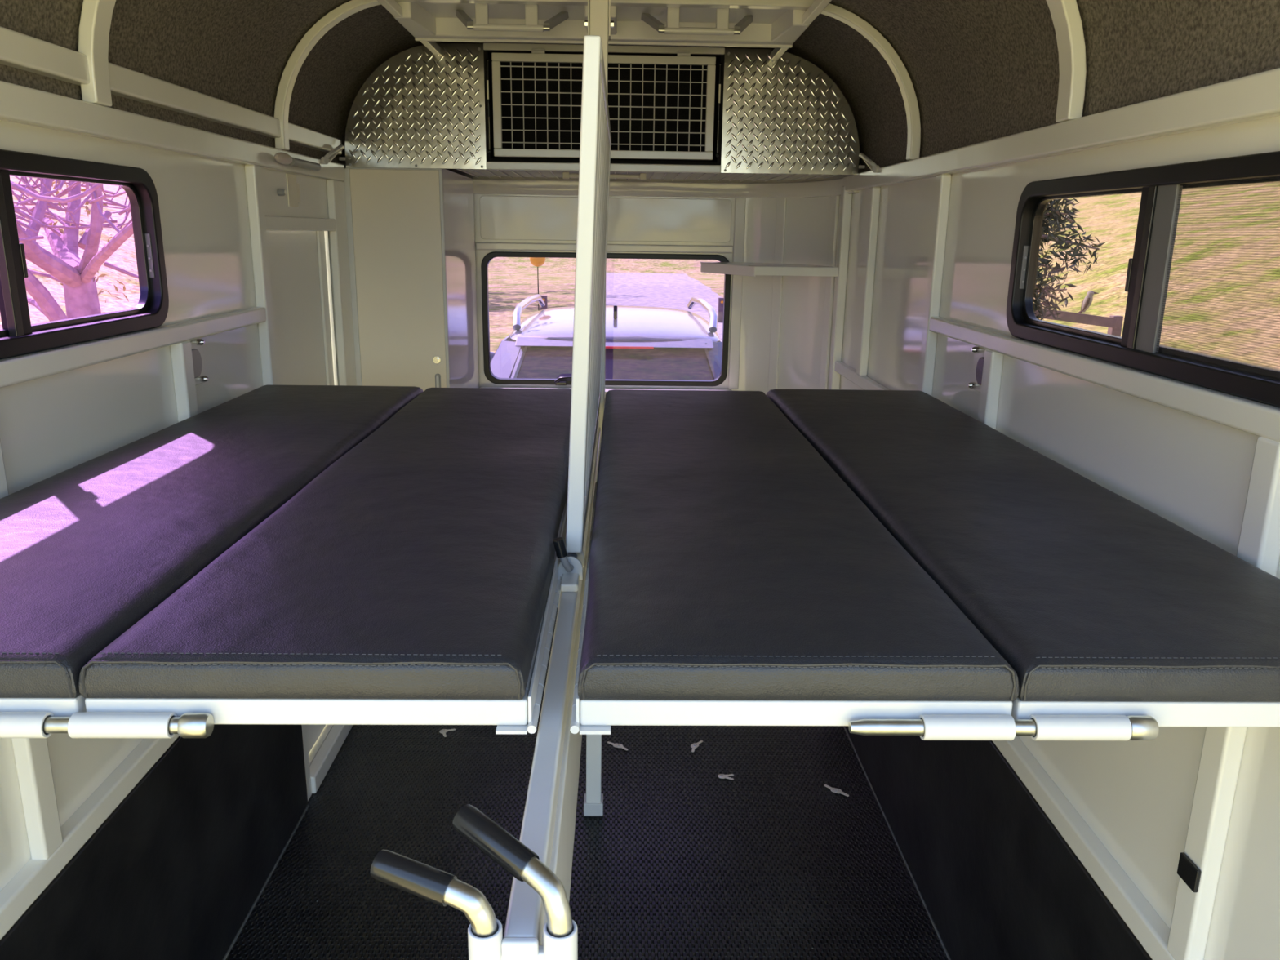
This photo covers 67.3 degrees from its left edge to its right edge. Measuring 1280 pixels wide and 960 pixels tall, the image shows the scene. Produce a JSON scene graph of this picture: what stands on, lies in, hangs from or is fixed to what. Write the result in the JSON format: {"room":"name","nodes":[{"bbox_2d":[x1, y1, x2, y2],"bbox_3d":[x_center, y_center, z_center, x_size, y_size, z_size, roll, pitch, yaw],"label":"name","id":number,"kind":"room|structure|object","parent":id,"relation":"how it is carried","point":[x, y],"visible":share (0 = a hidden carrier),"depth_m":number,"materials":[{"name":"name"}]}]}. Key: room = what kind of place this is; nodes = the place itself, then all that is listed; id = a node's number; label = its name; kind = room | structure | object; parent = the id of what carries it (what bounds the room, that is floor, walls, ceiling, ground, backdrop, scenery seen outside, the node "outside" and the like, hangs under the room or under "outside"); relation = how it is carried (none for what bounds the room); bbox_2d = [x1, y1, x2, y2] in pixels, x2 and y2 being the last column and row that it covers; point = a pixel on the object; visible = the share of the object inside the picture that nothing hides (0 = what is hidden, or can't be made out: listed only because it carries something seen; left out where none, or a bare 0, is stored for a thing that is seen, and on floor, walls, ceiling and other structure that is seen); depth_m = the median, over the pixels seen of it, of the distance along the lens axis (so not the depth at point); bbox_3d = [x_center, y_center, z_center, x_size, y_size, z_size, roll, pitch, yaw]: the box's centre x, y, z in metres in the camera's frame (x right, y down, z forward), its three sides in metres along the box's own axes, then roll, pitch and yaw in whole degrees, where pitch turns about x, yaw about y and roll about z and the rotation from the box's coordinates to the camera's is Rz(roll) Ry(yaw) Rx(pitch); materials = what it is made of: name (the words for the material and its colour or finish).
{"room":"horse trailer interior","nodes":[
{"label":"horse trailer interior","id":0,"kind":"room"},
{"bbox_2d":[0,120,339,891],"bbox_3d":[-1.048,0.190,2.285,0.030,1.905,4.130,0,14,-1],"label":"wall","id":1,"kind":"structure","parent":0,"point":[53,424],"depth_m":1.96,"materials":[{"name":"white"}]},
{"bbox_2d":[0,440,62,859],"bbox_3d":[-1.003,0.251,1.536,0.029,0.791,0.052,0,14,-1],"label":"trim","id":2,"kind":"structure","parent":1,"relation":"attached to","point":[31,755],"depth_m":1.59,"materials":[{"name":"white paint"}]},
{"bbox_2d":[0,693,86,737],"bbox_3d":[-0.769,0.021,1.710,0.425,0.034,1.679,0,14,-1],"label":"board","id":3,"kind":"object","parent":1,"relation":"attached to","point":[20,717],"visible":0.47,"depth_m":0.92,"materials":[{"name":"white metal"}]},
{"bbox_2d":[0,384,423,697],"bbox_3d":[-0.765,-0.022,1.714,0.430,0.047,1.674,0,14,-1],"label":"mattress","id":4,"kind":"object","parent":3,"relation":"on","point":[88,549],"visible":0.88,"depth_m":1.36,"materials":[{"name":"black leather"}]},
{"bbox_2d":[0,149,168,359],"bbox_3d":[-1.020,-0.357,1.518,0.048,0.318,1.058,0,14,-1],"label":"window","id":5,"kind":"structure","parent":1,"relation":"in","point":[18,336],"depth_m":1.71,"materials":[{"name":"black metal"}]},
{"bbox_2d":[0,733,179,940],"bbox_3d":[-1.008,0.668,1.576,0.034,0.047,2.518,0,14,-1],"label":"trim","id":6,"kind":"structure","parent":1,"relation":"attached to","point":[28,883],"depth_m":1.72,"materials":[{"name":"white paint"}]},
{"bbox_2d":[0,306,266,387],"bbox_3d":[-0.996,-0.133,1.370,0.028,0.040,2.518,0,14,-1],"label":"trim","id":7,"kind":"structure","parent":1,"relation":"attached to","point":[15,370],"depth_m":1.81,"materials":[{"name":"white paint"}]},
{"bbox_2d":[0,724,307,959],"bbox_3d":[-1.009,1.002,1.663,0.030,0.641,2.520,0,14,-1],"label":"kick panel","id":8,"kind":"object","parent":1,"relation":"attached to","point":[176,869],"visible":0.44,"depth_m":2.10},
{"bbox_2d":[0,26,342,155],"bbox_3d":[-1.004,-0.720,1.656,0.036,0.051,3.365,0,14,-1],"label":"trim","id":9,"kind":"structure","parent":1,"relation":"attached to","point":[20,51],"depth_m":1.94,"materials":[{"name":"white paint"}]},
{"bbox_2d":[0,80,345,181],"bbox_3d":[-0.998,-0.638,1.678,0.030,0.056,3.365,0,14,-1],"label":"trim","id":10,"kind":"structure","parent":1,"relation":"attached to","point":[19,104],"depth_m":1.87,"materials":[{"name":"white paint"}]},
{"bbox_2d":[169,340,198,422],"bbox_3d":[-1.016,0.090,2.213,0.029,0.816,0.050,0,14,-1],"label":"trim","id":11,"kind":"structure","parent":1,"relation":"attached to","point":[180,353],"depth_m":2.12,"materials":[{"name":"white paint"}]},
{"bbox_2d":[189,337,208,385],"bbox_3d":[-1.017,-0.271,2.205,0.022,0.109,0.105,0,14,-1],"label":"plate","id":12,"kind":"object","parent":1,"relation":"attached to","point":[200,377],"visible":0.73,"depth_m":2.21,"materials":[{"name":"white paint"}]},
{"bbox_2d":[191,348,202,377],"bbox_3d":[-1.016,-0.267,2.195,0.010,0.066,0.058,0,14,-1],"label":"cup","id":13,"kind":"object","parent":12,"relation":"on","point":[196,353],"depth_m":2.19,"materials":[{"name":"grey plastic"}]},
{"bbox_2d":[222,804,309,959],"bbox_3d":[-0.996,1.313,1.744,0.007,0.007,2.500,0,14,-1],"label":"baseboard","id":14,"kind":"structure","parent":1,"relation":"attached to","point":[308,806],"depth_m":2.58,"materials":[{"name":"rubber"}]},
{"bbox_2d":[244,164,311,800],"bbox_3d":[-1.028,0.084,2.752,0.029,1.879,0.052,0,14,-1],"label":"trim","id":15,"kind":"structure","parent":1,"relation":"attached to","point":[253,174],"depth_m":2.58,"materials":[{"name":"white paint"}]},
{"bbox_2d":[285,173,297,207],"bbox_3d":[-1.036,-0.862,2.861,0.003,0.092,0.080,0,14,-1],"label":"paper label","id":16,"kind":"object","parent":1,"relation":"attached to","point":[291,184],"visible":1,"depth_m":2.85,"materials":[{"name":"beige paper"}]},
{"bbox_2d":[274,152,320,170],"bbox_3d":[-0.980,-0.914,2.760,0.032,0.032,0.370,0,14,-1],"label":"tube latch","id":17,"kind":"object","parent":1,"relation":"attached to","point":[283,158],"visible":1,"depth_m":2.71,"materials":[{"name":"grey plastic"}]},
{"bbox_2d":[265,179,356,753],"bbox_3d":[-1.057,-0.052,3.156,0.066,1.819,0.799,0,14,-1],"label":"door","id":18,"kind":"structure","parent":1,"relation":"in","point":[296,250],"depth_m":3.10,"materials":[{"name":"white"}]},
{"bbox_2d":[309,724,352,793],"bbox_3d":[-1.043,0.859,3.390,0.040,0.060,0.793,0,14,-1],"label":"trim","id":19,"kind":"structure","parent":1,"relation":"attached to","point":[332,744],"depth_m":3.16,"materials":[{"name":"white paint"}]},
{"bbox_2d":[320,144,344,164],"bbox_3d":[-1.002,-1.063,3.135,0.030,0.073,0.191,1,14,2],"label":"bracket","id":20,"kind":"object","parent":1,"relation":"attached to","point":[327,158],"visible":1,"depth_m":3.12,"materials":[{"name":"silver metal"}]},
{"bbox_2d":[222,608,951,959],"bbox_3d":[-0.128,1.145,2.549,1.898,0.050,4.130,0,14,-1],"label":"floor","id":21,"kind":"structure","parent":0,"point":[682,861],"depth_m":2.75,"materials":[{"name":"rubber"}]},
{"bbox_2d":[343,167,479,391],"bbox_3d":[-0.874,-0.237,3.906,0.344,1.930,0.755,0,14,-1],"label":"tall cabinet","id":22,"kind":"object","parent":21,"relation":"on","point":[411,235],"visible":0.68,"depth_m":3.43,"materials":[{"name":"beige laminate"}]},
{"bbox_2d":[583,0,613,817],"bbox_3d":[-0.118,-0.120,2.653,0.077,2.348,0.066,0,14,-1],"label":"post","id":23,"kind":"object","parent":21,"relation":"on","point":[597,24],"visible":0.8,"depth_m":2.61,"materials":[{"name":"white metal"}]},
{"bbox_2d":[467,412,600,959],"bbox_3d":[-0.101,0.175,1.657,0.075,0.252,2.025,0,14,-1],"label":"rail","id":24,"kind":"object","parent":23,"relation":"attached to","point":[548,821],"visible":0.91,"depth_m":0.89,"materials":[{"name":"white metal"}]},
{"bbox_2d":[67,497,567,738],"bbox_3d":[-0.336,0.023,1.720,0.439,0.038,1.679,0,14,-1],"label":"frame","id":25,"kind":"object","parent":24,"relation":"on","point":[134,718],"visible":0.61,"depth_m":0.93,"materials":[{"name":"white metal"}]},
{"bbox_2d":[42,712,213,737],"bbox_3d":[-0.592,0.233,0.914,0.361,0.023,0.023,0,14,-1],"label":"pin","id":26,"kind":"object","parent":25,"relation":"attached to","point":[188,725],"visible":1,"depth_m":0.91,"materials":[{"name":"metal"}]},
{"bbox_2d":[78,387,571,699],"bbox_3d":[-0.338,-0.017,1.716,0.430,0.048,1.660,0,14,-1],"label":"mattress","id":27,"kind":"object","parent":25,"relation":"on","point":[418,564],"visible":0.94,"depth_m":1.12,"materials":[{"name":"black leather"}]},
{"bbox_2d":[369,848,497,937],"bbox_3d":[-0.143,0.360,0.682,0.093,0.200,0.022,5,15,17],"label":"handle","id":28,"kind":"object","parent":24,"relation":"attached to","point":[420,879],"visible":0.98,"depth_m":0.65,"materials":[{"name":"metal"}]},
{"bbox_2d":[452,804,573,937],"bbox_3d":[-0.090,0.348,0.698,0.107,0.215,0.021,11,18,34],"label":"handle","id":29,"kind":"object","parent":24,"relation":"attached to","point":[508,852],"visible":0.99,"depth_m":0.67,"materials":[{"name":"metal"}]},
{"bbox_2d":[552,537,584,580],"bbox_3d":[-0.099,0.101,1.347,0.040,0.069,0.103,0,14,-1],"label":"latch","id":30,"kind":"object","parent":24,"relation":"attached to","point":[571,562],"visible":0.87,"depth_m":1.33,"materials":[{"name":"silver metal"}]},
{"bbox_2d":[565,35,611,552],"bbox_3d":[-0.088,-0.381,1.878,0.048,0.666,1.290,0,14,-1],"label":"vertical post","id":31,"kind":"object","parent":24,"relation":"on","point":[595,144],"visible":0.99,"depth_m":1.29,"materials":[{"name":"white metal"}]},
{"bbox_2d":[569,404,1016,740],"bbox_3d":[0.134,0.028,1.730,0.434,0.036,1.679,0,14,-1],"label":"frame","id":32,"kind":"object","parent":24,"relation":"on","point":[943,720],"visible":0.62,"depth_m":0.94,"materials":[{"name":"white metal"}]},
{"bbox_2d":[577,389,1018,701],"bbox_3d":[0.138,-0.013,1.726,0.430,0.048,1.659,0,14,-1],"label":"mattress","id":33,"kind":"object","parent":32,"relation":"on","point":[729,560],"visible":1,"depth_m":1.12,"materials":[{"name":"black leather"}]},
{"bbox_2d":[583,793,603,815],"bbox_3d":[-0.142,0.993,2.939,0.059,0.042,0.058,0,14,-1],"label":"socket","id":34,"kind":"object","parent":23,"relation":"attached to","point":[592,806],"depth_m":2.91,"materials":[{"name":"white metal"}]},
{"bbox_2d":[607,741,627,751],"bbox_3d":[-0.076,0.916,3.318,0.093,0.007,0.025,11,18,36],"label":"clothespin","id":35,"kind":"object","parent":21,"relation":"on","point":[615,745],"visible":1,"depth_m":3.31,"materials":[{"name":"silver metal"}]},
{"bbox_2d":[690,740,702,752],"bbox_3d":[0.191,0.919,3.324,0.027,0.007,0.090,8,16,24],"label":"clothespin","id":36,"kind":"object","parent":21,"relation":"on","point":[697,744],"visible":1,"depth_m":3.32,"materials":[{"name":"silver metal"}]},
{"bbox_2d":[717,773,733,780],"bbox_3d":[0.282,0.968,3.136,0.054,0.007,0.038,0,14,-1],"label":"clothespin","id":37,"kind":"object","parent":21,"relation":"on","point":[720,775],"visible":1,"depth_m":3.14,"materials":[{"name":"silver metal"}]},
{"bbox_2d":[824,784,848,796],"bbox_3d":[0.627,0.991,3.068,0.094,0.007,0.025,14,20,43],"label":"clothespin","id":38,"kind":"object","parent":21,"relation":"on","point":[833,789],"visible":1,"depth_m":3.06,"materials":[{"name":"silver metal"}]},
{"bbox_2d":[459,173,739,608],"bbox_3d":[-0.338,-0.349,4.308,1.531,1.960,0.030,0,14,-1],"label":"wall","id":39,"kind":"structure","parent":0,"point":[479,254],"depth_m":4.13,"materials":[{"name":"white"}]},
{"bbox_2d":[338,157,865,174],"bbox_3d":[-0.133,-1.189,3.679,1.818,0.010,0.735,0,14,-1],"label":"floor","id":40,"kind":"structure","parent":39,"relation":"attached to","point":[343,159],"depth_m":3.68,"materials":[{"name":"grey"}]},
{"bbox_2d":[342,155,861,165],"bbox_3d":[-0.133,-1.198,3.683,1.798,0.006,0.715,0,14,-1],"label":"lining","id":41,"kind":"object","parent":40,"relation":"on","point":[343,156],"visible":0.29,"depth_m":3.34,"materials":[{"name":"silver metal"}]},
{"bbox_2d":[483,49,724,164],"bbox_3d":[-0.124,-1.291,3.373,0.811,0.357,0.200,0,14,-1],"label":"locker reveal","id":42,"kind":"object","parent":40,"relation":"on","point":[486,54],"visible":0.44,"depth_m":3.31,"materials":[{"name":"black metal"}]},
{"bbox_2d":[344,43,486,168],"bbox_3d":[-0.768,-1.269,3.262,0.482,0.400,0.007,0,14,-1],"label":"plate","id":43,"kind":"object","parent":42,"relation":"attached to","point":[420,108],"visible":0.98,"depth_m":3.27,"materials":[{"name":"silver metal"}]},
{"bbox_2d":[486,161,720,173],"bbox_3d":[-0.125,-1.082,3.325,0.811,0.027,0.020,0,14,-1],"label":"trim","id":44,"kind":"structure","parent":42,"relation":"attached to","point":[508,166],"depth_m":3.32,"materials":[{"name":"white paint"}]},
{"bbox_2d":[491,48,715,159],"bbox_3d":[-0.122,-1.270,3.252,0.748,0.344,0.029,0,14,-1],"label":"door","id":45,"kind":"structure","parent":42,"relation":"attached to","point":[537,55],"depth_m":3.24,"materials":[{"name":"white paint"}]},
{"bbox_2d":[485,58,491,153],"bbox_3d":[-0.513,-1.265,3.254,0.014,0.303,0.014,0,14,-1],"label":"gas strut","id":46,"kind":"object","parent":45,"relation":"attached to","point":[487,70],"visible":1,"depth_m":3.24,"materials":[{"name":"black metal"}]},
{"bbox_2d":[715,62,722,157],"bbox_3d":[0.269,-1.258,3.271,0.014,0.303,0.014,0,14,-1],"label":"gas strut","id":47,"kind":"object","parent":45,"relation":"attached to","point":[720,64],"visible":1,"depth_m":3.26,"materials":[{"name":"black metal"}]},
{"bbox_2d":[483,42,724,54],"bbox_3d":[-0.120,-1.450,3.231,0.811,0.023,0.020,0,14,-1],"label":"trim","id":48,"kind":"structure","parent":42,"relation":"attached to","point":[486,46],"depth_m":3.22,"materials":[{"name":"white paint"}]},
{"bbox_2d":[497,53,724,161],"bbox_3d":[-0.125,-1.343,3.470,1.080,0.380,0.015,0,14,-1],"label":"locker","id":49,"kind":"object","parent":42,"relation":"attached to","point":[517,72],"depth_m":3.46,"materials":[{"name":"grey metal"}]},
{"bbox_2d":[720,48,859,174],"bbox_3d":[0.523,-1.258,3.290,0.479,0.400,0.007,0,14,-1],"label":"plate","id":50,"kind":"object","parent":42,"relation":"attached to","point":[785,115],"visible":0.99,"depth_m":3.30,"materials":[{"name":"silver metal"}]},
{"bbox_2d":[475,242,733,253],"bbox_3d":[-0.150,-0.997,4.123,1.104,0.032,0.014,0,14,-1],"label":"trim","id":51,"kind":"structure","parent":39,"relation":"attached to","point":[479,246],"depth_m":4.12,"materials":[{"name":"white"}]},
{"bbox_2d":[479,195,732,242],"bbox_3d":[-0.145,-1.112,4.097,1.072,0.180,0.006,0,14,-1],"label":"wall panel","id":52,"kind":"object","parent":39,"relation":"attached to","point":[501,217],"visible":0.96,"depth_m":4.09,"materials":[{"name":"white"}]},
{"bbox_2d":[480,251,730,386],"bbox_3d":[-0.148,-0.699,4.203,1.078,0.572,0.075,0,14,-1],"label":"window","id":53,"kind":"structure","parent":39,"relation":"in","point":[565,380],"depth_m":4.20,"materials":[{"name":"black metal"}]},
{"bbox_2d":[480,386,732,395],"bbox_3d":[-0.150,-0.389,4.235,1.120,0.020,0.100,0,14,-1],"label":"trim","id":54,"kind":"structure","parent":39,"relation":"attached to","point":[606,389],"depth_m":4.25,"materials":[{"name":"white"}]},
{"bbox_2d":[472,177,858,198],"bbox_3d":[-0.065,-1.211,3.980,1.959,0.060,0.522,5,15,17],"label":"trim","id":55,"kind":"structure","parent":39,"relation":"attached to","point":[828,188],"depth_m":4.04,"materials":[{"name":"white metal"}]},
{"bbox_2d":[456,168,841,181],"bbox_3d":[0.041,-1.176,3.694,1.429,0.008,0.718,0,14,-1],"label":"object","id":56,"kind":"object","parent":55,"relation":"on","point":[477,172],"visible":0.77,"depth_m":3.76,"materials":[{"name":"white metal"}]},
{"bbox_2d":[562,171,646,180],"bbox_3d":[-0.132,-1.131,3.576,0.309,0.024,0.038,0,14,-1],"label":"strip light","id":57,"kind":"object","parent":56,"relation":"attached to","point":[642,176],"visible":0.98,"depth_m":3.56,"materials":[{"name":"white plastic"}]},
{"bbox_2d":[728,197,746,389],"bbox_3d":[0.422,-0.804,4.184,0.046,0.825,0.014,0,14,-1],"label":"trim","id":58,"kind":"structure","parent":39,"relation":"attached to","point":[740,202],"depth_m":4.18,"materials":[{"name":"white metal"}]},
{"bbox_2d":[0,0,1279,173],"bbox_3d":[-0.099,-0.958,2.023,1.902,0.485,4.160,0,14,-1],"label":"ceiling","id":59,"kind":"structure","parent":0,"point":[979,71],"depth_m":2.19,"materials":[{"name":"grey fabric"}]},
{"bbox_2d":[377,0,439,54],"bbox_3d":[-0.649,-1.020,1.589,0.024,0.026,3.370,0,14,-1],"label":"trim","id":60,"kind":"structure","parent":59,"relation":"attached to","point":[393,6],"depth_m":2.63,"materials":[{"name":"white paint"}]},
{"bbox_2d":[393,2,808,48],"bbox_3d":[-0.106,-1.333,2.819,1.163,0.079,0.300,0,14,-1],"label":"roof hatch","id":61,"kind":"object","parent":59,"relation":"attached to","point":[426,21],"visible":0.8,"depth_m":2.84,"materials":[{"name":"white plastic"}]},
{"bbox_2d":[416,2,787,23],"bbox_3d":[-0.106,-1.365,2.799,1.103,0.007,0.276,0,14,-1],"label":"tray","id":62,"kind":"object","parent":61,"relation":"on","point":[438,12],"depth_m":2.80,"materials":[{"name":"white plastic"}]},
{"bbox_2d":[770,0,831,60],"bbox_3d":[0.486,-1.010,1.614,0.024,0.026,3.370,0,14,-1],"label":"trim","id":63,"kind":"structure","parent":59,"relation":"attached to","point":[817,6],"depth_m":2.60,"materials":[{"name":"white paint"}]},
{"bbox_2d":[731,174,850,395],"bbox_3d":[0.656,-0.283,4.107,0.164,1.960,0.647,-9,17,-34],"label":"wall","id":64,"kind":"structure","parent":0,"point":[807,219],"depth_m":4.08,"materials":[{"name":"white"}]},
{"bbox_2d":[768,197,786,391],"bbox_3d":[0.588,-0.786,4.121,0.044,0.825,0.014,12,18,38],"label":"trim","id":65,"kind":"structure","parent":64,"relation":"attached to","point":[781,203],"depth_m":4.12,"materials":[{"name":"white metal"}]},
{"bbox_2d":[818,195,839,389],"bbox_3d":[0.753,-0.639,3.860,0.014,0.975,0.060,-3,15,-13],"label":"trim","id":66,"kind":"structure","parent":64,"relation":"attached to","point":[834,200],"depth_m":3.82,"materials":[{"name":"white metal"}]},
{"bbox_2d":[840,115,1279,959],"bbox_3d":[0.824,0.268,2.084,0.030,1.905,3.630,0,14,-1],"label":"wall","id":67,"kind":"structure","parent":0,"point":[1193,472],"depth_m":1.66,"materials":[{"name":"white"}]},
{"bbox_2d":[78,0,1086,122],"bbox_3d":[-0.093,-0.882,1.730,1.826,0.416,0.057,0,14,-1],"label":"trim","id":68,"kind":"structure","parent":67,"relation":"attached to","point":[95,19],"depth_m":1.74,"materials":[{"name":"white paint"}]},
{"bbox_2d":[274,0,920,159],"bbox_3d":[-0.112,-1.130,2.692,1.826,0.416,0.044,0,14,-1],"label":"trim","id":69,"kind":"structure","parent":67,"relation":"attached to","point":[292,68],"depth_m":2.65,"materials":[{"name":"white paint"}]},
{"bbox_2d":[700,262,838,276],"bbox_3d":[0.498,-0.849,3.869,0.489,0.038,0.513,0,14,-1],"label":"corner shelf","id":70,"kind":"object","parent":67,"relation":"attached to","point":[743,268],"visible":1,"depth_m":3.63,"materials":[{"name":"white paint"}]},
{"bbox_2d":[828,186,852,389],"bbox_3d":[0.758,-0.174,3.808,0.034,1.900,0.052,0,14,-1],"label":"trim","id":71,"kind":"structure","parent":67,"relation":"attached to","point":[846,204],"depth_m":3.64,"materials":[{"name":"white paint"}]},
{"bbox_2d":[834,360,889,390],"bbox_3d":[0.775,-0.310,3.205,0.028,0.040,1.050,0,14,-1],"label":"trim","id":72,"kind":"structure","parent":67,"relation":"attached to","point":[864,382],"depth_m":3.36,"materials":[{"name":"white paint"}]},
{"bbox_2d":[856,186,880,375],"bbox_3d":[0.776,-0.669,3.268,0.029,0.629,0.052,0,14,-1],"label":"trim","id":73,"kind":"structure","parent":67,"relation":"attached to","point":[874,193],"depth_m":3.25,"materials":[{"name":"white paint"}]},
{"bbox_2d":[858,152,879,173],"bbox_3d":[0.756,-1.048,3.174,0.030,0.073,0.191,0,14,-5],"label":"handle","id":74,"kind":"object","parent":67,"relation":"attached to","point":[872,165],"visible":1,"depth_m":3.14,"materials":[{"name":"metal"}]},
{"bbox_2d":[843,725,951,959],"bbox_3d":[0.765,1.225,2.179,0.007,0.007,3.320,0,14,-1],"label":"baseboard","id":75,"kind":"structure","parent":67,"relation":"attached to","point":[844,726],"depth_m":2.76,"materials":[{"name":"rubber"}]},
{"bbox_2d":[917,173,951,395],"bbox_3d":[0.786,-0.208,2.662,0.029,1.219,0.052,0,14,-1],"label":"trim","id":76,"kind":"structure","parent":67,"relation":"attached to","point":[943,181],"depth_m":2.56,"materials":[{"name":"white paint"}]},
{"bbox_2d":[967,345,986,392],"bbox_3d":[0.799,-0.261,2.262,0.022,0.109,0.120,0,14,-1],"label":"plate","id":77,"kind":"object","parent":67,"relation":"attached to","point":[979,353],"visible":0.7,"depth_m":2.27,"materials":[{"name":"white paint"}]},
{"bbox_2d":[975,356,984,385],"bbox_3d":[0.799,-0.254,2.244,0.010,0.066,0.058,0,14,-1],"label":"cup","id":78,"kind":"object","parent":77,"relation":"on","point":[979,372],"depth_m":2.25,"materials":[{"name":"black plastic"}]},
{"bbox_2d":[977,349,1004,429],"bbox_3d":[0.792,0.102,2.263,0.029,0.816,0.050,0,14,-1],"label":"trim","id":79,"kind":"structure","parent":67,"relation":"attached to","point":[993,361],"depth_m":2.17,"materials":[{"name":"white paint"}]},
{"bbox_2d":[844,725,1151,959],"bbox_3d":[0.786,0.915,2.100,0.030,0.641,3.340,0,14,-1],"label":"kick panel","id":80,"kind":"object","parent":67,"relation":"attached to","point":[995,877],"visible":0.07,"depth_m":2.14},
{"bbox_2d":[842,67,1279,191],"bbox_3d":[0.807,-0.654,1.841,0.030,0.056,3.620,0,14,-1],"label":"trim","id":81,"kind":"structure","parent":67,"relation":"attached to","point":[1255,96],"depth_m":1.62,"materials":[{"name":"white paint"}]},
{"bbox_2d":[991,735,1174,959],"bbox_3d":[0.795,0.581,2.014,0.034,0.047,3.340,0,14,-1],"label":"trim","id":82,"kind":"structure","parent":67,"relation":"attached to","point":[1144,922],"depth_m":1.68,"materials":[{"name":"white paint"}]},
{"bbox_2d":[928,316,1279,442],"bbox_3d":[0.814,-0.112,1.386,0.028,0.040,2.468,0,14,-1],"label":"trim","id":83,"kind":"structure","parent":67,"relation":"attached to","point":[1260,419],"depth_m":1.55,"materials":[{"name":"white paint"}]},
{"bbox_2d":[1006,151,1279,407],"bbox_3d":[0.834,-0.342,1.559,0.048,0.318,1.058,0,14,-1],"label":"window","id":84,"kind":"structure","parent":67,"relation":"in","point":[1161,187],"depth_m":1.55,"materials":[{"name":"black metal"}]},
{"bbox_2d":[1011,697,1279,740],"bbox_3d":[0.569,0.032,1.740,0.426,0.034,1.679,0,14,-1],"label":"bed frame","id":85,"kind":"structure","parent":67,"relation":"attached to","point":[1055,720],"depth_m":0.94,"materials":[{"name":"white metal"}]},
{"bbox_2d":[848,715,1159,740],"bbox_3d":[0.352,0.241,0.935,0.298,0.023,0.023,0,14,-1],"label":"pin","id":86,"kind":"object","parent":85,"relation":"attached to","point":[1144,727],"visible":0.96,"depth_m":0.93,"materials":[{"name":"metal"}]},
{"bbox_2d":[766,389,1279,702],"bbox_3d":[0.567,-0.014,1.753,0.432,0.048,1.694,0,14,-1],"label":"mattress","id":87,"kind":"object","parent":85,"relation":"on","point":[1087,593],"visible":0.93,"depth_m":1.22,"materials":[{"name":"grey leather"}]},
{"bbox_2d":[1177,852,1201,892],"bbox_3d":[0.790,0.564,1.382,0.007,0.036,0.044,0,14,-1],"label":"pad","id":88,"kind":"object","parent":67,"relation":"attached to","point":[1188,872],"visible":1,"depth_m":1.38,"materials":[{"name":"black plastic"}]},
{"bbox_2d":[1167,436,1279,959],"bbox_3d":[0.811,0.331,1.325,0.029,0.791,0.050,0,14,-1],"label":"wall post","id":89,"kind":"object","parent":67,"relation":"attached to","point":[1259,543],"depth_m":1.33,"materials":[{"name":"white paint"}]},
{"label":"outside","id":90,"kind":"structure","parent":0,"visible":0},
{"bbox_2d":[605,272,722,340],"bbox_3d":[0.638,-6.074,32.273,4.758,0.098,43.500,0,14,-1],"label":"driveway","id":91,"kind":"structure","parent":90,"point":[672,291],"depth_m":37.09,"materials":[{"name":"grey concrete"}]},
{"bbox_2d":[717,297,724,322],"bbox_3d":[2.013,-4.177,23.747,0.160,0.647,0.170,0,14,-1],"label":"marker post","id":92,"kind":"object","parent":91,"relation":"on","point":[720,310],"visible":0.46,"depth_m":23.68,"materials":[{"name":"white plastic"}]},
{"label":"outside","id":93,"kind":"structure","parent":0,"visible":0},
{"bbox_2d":[0,175,1279,369],"bbox_3d":[-0.471,-15.073,27.094,140.000,20.135,150.000,0,14,-1],"label":"ground","id":94,"kind":"structure","parent":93,"point":[1223,300],"depth_m":25.69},
{"bbox_2d":[10,176,138,321],"bbox_3d":[-3.307,-1.058,5.526,2.500,3.665,3.718,-10,18,-35],"label":"bare tree","id":95,"kind":"object","parent":94,"relation":"on","point":[77,277],"visible":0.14,"depth_m":5.07,"materials":[{"name":"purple plant"}]},
{"bbox_2d":[489,293,722,380],"bbox_3d":[-0.186,-0.577,7.470,2.329,1.730,4.735,0,14,-1],"label":"car","id":96,"kind":"object","parent":94,"relation":"on","point":[642,342],"visible":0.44,"depth_m":5.45,"materials":[{"name":"silver metal"}]},
{"bbox_2d":[529,257,545,311],"bbox_3d":[-0.924,-1.582,8.715,0.144,0.977,0.144,0,14,-1],"label":"marker ball","id":97,"kind":"object","parent":96,"relation":"attached to","point":[535,261],"visible":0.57,"depth_m":8.58,"materials":[{"name":"orange plastic"}]},
{"bbox_2d":[605,346,653,349],"bbox_3d":[-0.077,-0.743,5.388,0.310,0.012,0.016,0,14,-1],"label":"lamp","id":98,"kind":"object","parent":96,"relation":"on","point":[606,347],"depth_m":5.38,"materials":[{"name":"red plastic"}]},
{"bbox_2d":[1033,198,1106,319],"bbox_3d":[2.339,-1.253,6.087,0.984,3.908,1.062,0,14,-1],"label":"leafy tree","id":99,"kind":"object","parent":94,"relation":"on","point":[1055,213],"visible":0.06,"depth_m":5.96,"materials":[{"name":"green plant"}]},
{"bbox_2d":[1034,308,1123,336],"bbox_3d":[5.318,-1.497,12.093,1.360,1.380,0.160,0,14,-1],"label":"fence","id":100,"kind":"object","parent":94,"relation":"on","point":[1113,323],"visible":0.27,"depth_m":11.89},
{"bbox_2d":[1077,290,1098,313],"bbox_3d":[5.540,-2.191,11.887,0.181,0.306,0.154,-5,16,-23],"label":"bird","id":101,"kind":"object","parent":100,"relation":"on","point":[1086,302],"visible":1,"depth_m":11.82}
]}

